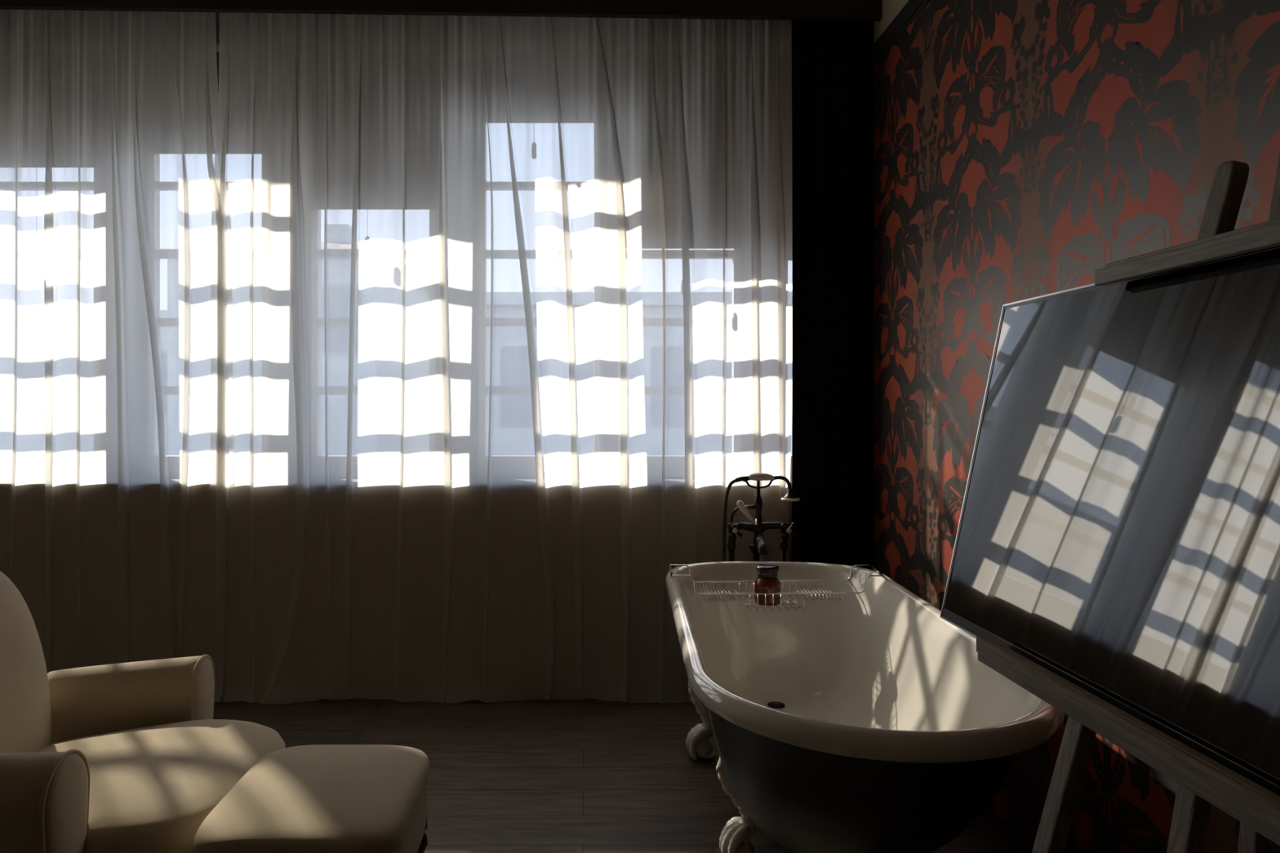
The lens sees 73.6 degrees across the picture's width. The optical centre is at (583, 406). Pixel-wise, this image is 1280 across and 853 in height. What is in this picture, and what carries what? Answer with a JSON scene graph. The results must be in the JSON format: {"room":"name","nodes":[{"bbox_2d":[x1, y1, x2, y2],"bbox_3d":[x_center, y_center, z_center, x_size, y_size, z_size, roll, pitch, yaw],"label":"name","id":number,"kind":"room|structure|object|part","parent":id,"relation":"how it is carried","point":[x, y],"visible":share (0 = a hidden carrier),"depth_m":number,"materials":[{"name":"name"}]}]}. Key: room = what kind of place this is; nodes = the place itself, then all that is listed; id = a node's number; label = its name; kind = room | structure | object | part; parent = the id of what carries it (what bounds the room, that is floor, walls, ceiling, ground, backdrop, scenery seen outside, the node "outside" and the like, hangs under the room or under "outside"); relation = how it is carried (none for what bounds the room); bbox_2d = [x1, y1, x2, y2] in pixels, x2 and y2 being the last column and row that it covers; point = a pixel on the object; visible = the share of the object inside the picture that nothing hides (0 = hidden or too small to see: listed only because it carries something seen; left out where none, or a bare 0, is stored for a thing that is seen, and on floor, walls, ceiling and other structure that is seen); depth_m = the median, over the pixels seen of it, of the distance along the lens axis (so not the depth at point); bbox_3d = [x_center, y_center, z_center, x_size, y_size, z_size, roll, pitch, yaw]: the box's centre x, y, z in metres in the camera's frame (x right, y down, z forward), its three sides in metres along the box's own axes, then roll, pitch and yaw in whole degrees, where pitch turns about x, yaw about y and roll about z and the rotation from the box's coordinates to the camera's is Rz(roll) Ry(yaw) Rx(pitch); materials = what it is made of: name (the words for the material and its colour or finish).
{"room":"hotel room","nodes":[
{"label":"hotel room","id":0,"kind":"room"},
{"bbox_2d":[215,12,791,483],"bbox_3d":[-1.378,-0.375,3.533,5.249,3.050,0.334,0,0,0],"label":"wall","id":1,"kind":"structure","parent":0,"point":[217,14],"depth_m":3.61,"materials":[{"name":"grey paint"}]},
{"bbox_2d":[0,9,221,702],"bbox_3d":[-3.067,-0.213,3.348,3.384,2.719,0.086,0,0,0],"label":"sheer curtain","id":2,"kind":"object","parent":1,"relation":"hanging from","point":[109,181],"visible":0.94,"depth_m":3.35,"materials":[{"name":"white fabric"}]},
{"bbox_2d":[216,42,219,90],"bbox_3d":[-1.564,-1.296,3.582,0.511,0.468,0.040,0,0,0],"label":"roller blind","id":3,"kind":"object","parent":1,"relation":"attached to","point":[217,43],"visible":0.02,"depth_m":3.58,"materials":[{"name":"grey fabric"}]},
{"bbox_2d":[208,12,792,704],"bbox_3d":[-0.321,-0.213,3.342,2.300,2.719,0.089,0,0,0],"label":"sheer curtain","id":4,"kind":"object","parent":1,"relation":"hanging from","point":[501,310],"visible":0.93,"depth_m":3.35,"materials":[{"name":"white fabric"}]},
{"bbox_2d":[351,483,791,698],"bbox_3d":[-1.360,0.725,3.363,4.480,0.850,0.006,0,0,0],"label":"trim","id":5,"kind":"structure","parent":1,"relation":"attached to","point":[790,502],"depth_m":3.36,"materials":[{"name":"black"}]},
{"bbox_2d":[790,455,791,476],"bbox_3d":[0.992,-0.561,3.640,0.308,1.718,0.050,0,0,0],"label":"window","id":6,"kind":"structure","parent":1,"relation":"in","point":[791,455],"depth_m":3.62,"materials":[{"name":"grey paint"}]},
{"bbox_2d":[791,20,874,570],"bbox_3d":[0.977,-0.206,3.338,0.345,2.688,0.020,0,0,-9],"label":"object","id":7,"kind":"structure","parent":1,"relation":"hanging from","point":[833,140],"depth_m":3.34,"materials":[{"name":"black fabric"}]},
{"bbox_2d":[213,698,1026,852],"bbox_3d":[-1.177,1.175,0.550,4.846,0.050,6.300,0,0,0],"label":"floor","id":8,"kind":"structure","parent":0,"point":[584,775],"depth_m":2.71,"materials":[{"name":"brown wood"}]},
{"bbox_2d":[0,571,285,852],"bbox_3d":[-1.040,0.718,1.784,0.759,0.826,0.802,0,0,-2],"label":"armchair","id":9,"kind":"object","parent":8,"relation":"on","point":[130,757],"visible":0.89,"depth_m":1.80,"materials":[{"name":"beige fabric"}]},
{"bbox_3d":[-1.301,0.632,1.737,0.234,0.655,0.549,0,0,-2],"label":"backrest","id":10,"kind":"part","parent":9,"relation":"part of","materials":[{"name":"beige fabric"}]},
{"bbox_3d":[-1.081,0.776,1.461,0.422,0.367,0.149,0,0,-2],"label":"armrest","id":11,"kind":"part","parent":9,"relation":"part of","materials":[{"name":"beige fabric"}]},
{"bbox_3d":[-1.121,0.790,2.110,0.381,0.340,0.126,0,0,-4],"label":"armrest","id":12,"kind":"part","parent":9,"relation":"part of","materials":[{"name":"beige fabric"}]},
{"bbox_2d":[38,719,285,852],"bbox_3d":[-0.985,0.839,1.775,0.650,0.222,0.567,0,0,-2],"label":"seat cushion","id":13,"kind":"object","parent":9,"relation":"on","point":[153,783],"depth_m":1.72,"materials":[{"name":"beige fabric"}]},
{"bbox_2d":[194,744,429,852],"bbox_3d":[-0.500,0.929,1.642,0.362,0.442,0.422,0,0,0],"label":"footstool","id":14,"kind":"object","parent":8,"relation":"on","point":[317,798],"visible":1,"depth_m":1.55,"materials":[{"name":"beige fabric"}]},
{"bbox_3d":[-0.352,0.995,1.814,0.044,0.250,0.044,0,0,0],"label":"leg","id":15,"kind":"part","parent":14,"relation":"part of","materials":[{"name":"brown wood"}]},
{"bbox_2d":[727,479,796,561],"bbox_3d":[0.665,0.705,3.134,0.236,0.890,0.237,0,0,-31],"label":"mixer tap","id":16,"kind":"object","parent":8,"relation":"on","point":[758,547],"visible":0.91,"depth_m":3.16,"materials":[{"name":"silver metal"}]},
{"bbox_3d":[0.558,0.454,3.146,0.059,0.058,0.037,0,0,0],"label":"cross handle","id":17,"kind":"part","parent":16,"relation":"part of","materials":[{"name":"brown metal"}]},
{"bbox_3d":[0.601,0.389,3.144,0.073,0.088,0.025,0,0,0],"label":"diverter lever","id":18,"kind":"part","parent":16,"relation":"part of","materials":[{"name":"white ceramic"}]},
{"bbox_3d":[0.639,0.830,3.170,0.090,0.641,0.090,0,0,0],"label":"post","id":19,"kind":"part","parent":16,"relation":"part of","materials":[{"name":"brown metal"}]},
{"bbox_2d":[722,472,799,561],"bbox_3d":[0.660,0.536,3.170,0.289,0.582,0.069,0,0,0],"label":"shower","id":20,"kind":"object","parent":16,"relation":"attached to","point":[789,496],"visible":0.81,"depth_m":3.16,"materials":[{"name":"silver metal"}]},
{"bbox_3d":[0.639,0.488,3.077,0.036,0.066,0.198,0,0,6],"label":"spout","id":21,"kind":"part","parent":16,"relation":"part of","materials":[{"name":"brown metal"}]},
{"bbox_3d":[0.755,0.454,3.146,0.059,0.058,0.037,0,0,0],"label":"cross handle","id":22,"kind":"part","parent":16,"relation":"part of","materials":[{"name":"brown metal"}]},
{"bbox_2d":[665,561,1064,852],"bbox_3d":[0.595,0.842,2.180,0.714,0.614,1.591,0,0,3],"label":"bathtub","id":23,"kind":"object","parent":8,"relation":"on","point":[869,721],"visible":0.99,"depth_m":1.94,"materials":[{"name":"white ceramic"}]},
{"bbox_2d":[668,564,883,611],"bbox_3d":[0.616,0.580,2.750,0.686,0.114,0.185,0,0,0],"label":"caddy","id":24,"kind":"object","parent":23,"relation":"on","point":[820,593],"visible":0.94,"depth_m":2.70,"materials":[{"name":"silver metal"}]},
{"bbox_2d":[754,564,780,605],"bbox_3d":[0.595,0.573,2.755,0.083,0.123,0.083,0,0,0],"label":"apothecary jar","id":25,"kind":"object","parent":24,"relation":"in","point":[767,580],"visible":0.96,"depth_m":2.72,"materials":[{"name":"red glass"}]},
{"bbox_3d":[0.622,0.555,2.840,0.668,0.063,0.005,0,0,0],"label":"rail","id":26,"kind":"part","parent":24,"relation":"part of","materials":[{"name":"silver metal"}]},
{"bbox_3d":[0.605,0.555,2.660,0.656,0.063,0.005,0,0,0],"label":"rail","id":27,"kind":"part","parent":24,"relation":"part of","materials":[{"name":"silver metal"}]},
{"bbox_2d":[678,567,1036,730],"bbox_3d":[0.595,0.758,2.180,0.636,0.412,1.513,0,0,3],"label":"basin","id":28,"kind":"object","parent":23,"relation":"in","point":[881,656],"depth_m":2.69,"materials":[{"name":"white ceramic"}]},
{"bbox_2d":[976,147,1279,852],"bbox_3d":[0.709,0.261,0.883,0.415,1.784,0.784,0,0,-1],"label":"easel","id":29,"kind":"object","parent":8,"relation":"on","point":[1202,781],"visible":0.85,"depth_m":1.00,"materials":[{"name":"grey wood"}]},
{"bbox_2d":[939,245,1279,795],"bbox_3d":[0.692,0.096,0.992,0.139,0.543,0.955,0,0,-1],"label":"television","id":30,"kind":"object","parent":29,"relation":"on","point":[1118,531],"visible":0.94,"depth_m":1.02,"materials":[{"name":"black plastic"}]},
{"bbox_3d":[0.855,0.440,1.077,0.027,1.425,0.283,0,0,21],"label":"leg","id":31,"kind":"part","parent":29,"relation":"part of","materials":[{"name":"grey wood"}]},
{"bbox_2d":[873,0,1279,852],"bbox_3d":[1.196,-0.375,0.550,0.100,3.050,6.300,0,0,0],"label":"wall","id":32,"kind":"structure","parent":0,"point":[1024,149],"depth_m":2.21,"materials":[{"name":"red paper"}]},
{"bbox_2d":[0,0,882,21],"bbox_3d":[-1.227,-1.695,3.285,4.746,0.410,0.030,0,0,0],"label":"ceiling","id":33,"kind":"structure","parent":32,"relation":"attached to","point":[765,10],"depth_m":3.27,"materials":[{"name":"black paint"}]},
{"bbox_2d":[870,0,930,66],"bbox_3d":[1.142,-1.375,0.380,0.028,0.070,5.960,0,0,0],"label":"trim","id":34,"kind":"structure","parent":32,"relation":"attached to","point":[912,9],"depth_m":3.08,"materials":[{"name":"black paint"}]}
]}

